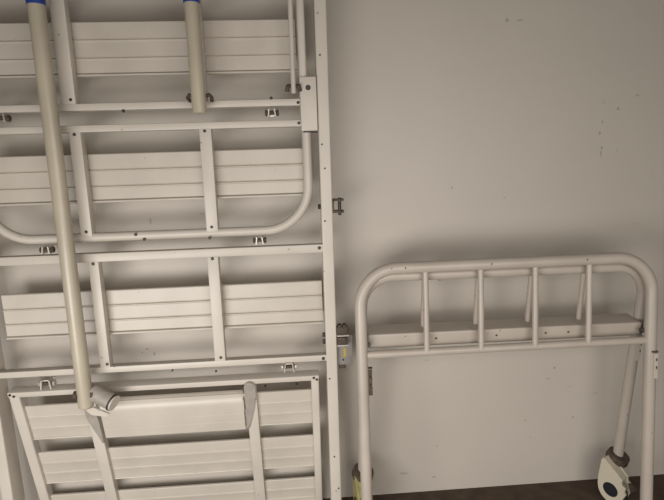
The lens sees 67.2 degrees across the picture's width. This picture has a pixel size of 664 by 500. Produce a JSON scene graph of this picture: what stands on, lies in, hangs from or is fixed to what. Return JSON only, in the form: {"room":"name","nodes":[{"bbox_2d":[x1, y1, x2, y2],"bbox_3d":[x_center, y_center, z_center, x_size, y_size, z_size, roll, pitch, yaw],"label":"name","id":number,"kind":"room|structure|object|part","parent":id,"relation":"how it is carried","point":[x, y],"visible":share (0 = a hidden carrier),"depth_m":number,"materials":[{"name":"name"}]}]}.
{"room":"hospital room","nodes":[
{"label":"hospital room","id":0,"kind":"room"},
{"bbox_2d":[0,0,663,499],"bbox_3d":[-0.114,-0.631,1.444,6.400,2.900,0.150,-2,10,-3],"label":"wall","id":1,"kind":"structure","parent":0,"point":[460,129],"depth_m":1.48,"materials":[{"name":"paint"}]},
{"bbox_2d":[323,474,663,499],"bbox_3d":[0.082,1.231,-0.507,6.400,0.100,4.650,-2,10,-3],"label":"floor","id":2,"kind":"structure","parent":0,"point":[577,489],"depth_m":1.62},
{"bbox_2d":[0,0,352,499],"bbox_3d":[-0.459,-0.153,1.317,1.008,2.032,0.202,-2,10,-3],"label":"frame","id":3,"kind":"object","parent":2,"relation":"on","point":[60,48],"visible":1,"depth_m":1.34,"materials":[{"name":"beige metal"}]},
{"bbox_3d":[-0.947,-0.136,1.295,0.031,2.029,0.058,-2,10,-3],"label":"rail","id":4,"kind":"part","parent":3,"relation":"part of","materials":[{"name":"white metal"}]},
{"bbox_3d":[-0.670,0.495,1.410,0.035,0.124,0.006,-2,21,-3],"label":"lever plate","id":5,"kind":"part","parent":3,"relation":"part of","materials":[{"name":"grey metal"}]},
{"bbox_3d":[-0.499,-0.707,1.210,0.852,0.820,0.027,-2,10,-3],"label":"backrest","id":6,"kind":"part","parent":3,"relation":"part of","materials":[{"name":"white metal"}]},
{"bbox_3d":[-0.471,0.165,1.364,0.903,0.333,0.026,-2,10,-3],"label":"seat","id":7,"kind":"part","parent":3,"relation":"part of","materials":[{"name":"white metal"}]},
{"bbox_3d":[-0.452,0.473,1.431,0.398,0.121,0.022,-2,10,-3],"label":"panel","id":8,"kind":"part","parent":3,"relation":"part of","materials":[{"name":"metal"}]},
{"bbox_3d":[-0.230,0.444,1.424,0.033,0.161,0.006,-2,21,-3],"label":"lever plate","id":9,"kind":"part","parent":3,"relation":"part of","materials":[{"name":"grey metal"}]},
{"bbox_3d":[-0.106,-0.744,1.204,0.016,0.707,0.012,-2,10,-3],"label":"linkage rod","id":10,"kind":"part","parent":3,"relation":"part of","materials":[{"name":"white metal"}]},
{"bbox_3d":[-0.060,-0.374,1.281,0.042,0.134,0.007,-2,10,-3],"label":"hinge plate","id":11,"kind":"part","parent":3,"relation":"part of","materials":[{"name":"white metal"}]},
{"bbox_3d":[-0.018,-0.175,1.351,0.031,2.029,0.058,-2,10,-3],"label":"rail","id":12,"kind":"part","parent":3,"relation":"part of","materials":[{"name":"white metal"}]},
{"bbox_2d":[336,323,347,334],"bbox_3d":[0.028,0.221,1.401,0.031,0.028,0.023,-2,10,-3],"label":"socket","id":13,"kind":"object","parent":3,"relation":"attached to","point":[342,329],"depth_m":1.39,"materials":[{"name":"grey plastic"}]},
{"bbox_2d":[337,336,347,344],"bbox_3d":[0.028,0.253,1.406,0.029,0.021,0.023,-2,10,-3],"label":"socket","id":14,"kind":"object","parent":3,"relation":"attached to","point":[341,340],"depth_m":1.40,"materials":[{"name":"black plastic"}]},
{"bbox_3d":[0.036,0.284,1.425,0.045,0.090,0.006,-2,10,-3],"label":"latch plate","id":15,"kind":"part","parent":3,"relation":"part of","materials":[{"name":"metal"}]},
{"bbox_2d":[352,264,644,499],"bbox_3d":[0.487,0.422,1.470,0.868,0.781,0.124,-2,10,-3],"label":"frame","id":16,"kind":"object","parent":2,"relation":"on","point":[614,483],"visible":0.65,"depth_m":1.40,"materials":[{"name":"metal"}]},
{"bbox_3d":[0.484,0.228,1.422,0.777,0.040,0.070,-2,15,-3],"label":"box rail","id":17,"kind":"part","parent":16,"relation":"part of","materials":[{"name":"metal"}]},
{"bbox_3d":[0.890,0.288,1.448,0.012,0.070,0.005,-2,15,-3],"label":"hook plate","id":18,"kind":"part","parent":16,"relation":"part of","materials":[{"name":"metal"}]},
{"bbox_2d":[355,252,658,499],"bbox_3d":[0.488,0.424,1.376,0.842,0.814,0.096,-2,10,-3],"label":"frame","id":19,"kind":"object","parent":2,"relation":"on","point":[649,340],"visible":1,"depth_m":1.35,"materials":[{"name":"metal"}]},
{"bbox_3d":[0.103,0.358,1.348,0.012,0.070,0.005,-3,6,-3],"label":"hook plate","id":20,"kind":"part","parent":19,"relation":"part of","materials":[{"name":"grey metal"}]},
{"bbox_3d":[0.480,0.266,1.366,0.801,0.022,0.021,-3,6,-3],"label":"rail","id":21,"kind":"part","parent":19,"relation":"part of","materials":[{"name":"metal"}]},
{"bbox_3d":[0.888,0.318,1.373,0.012,0.070,0.005,-3,6,-3],"label":"hook plate","id":22,"kind":"part","parent":19,"relation":"part of","materials":[{"name":"white metal"}]}
]}

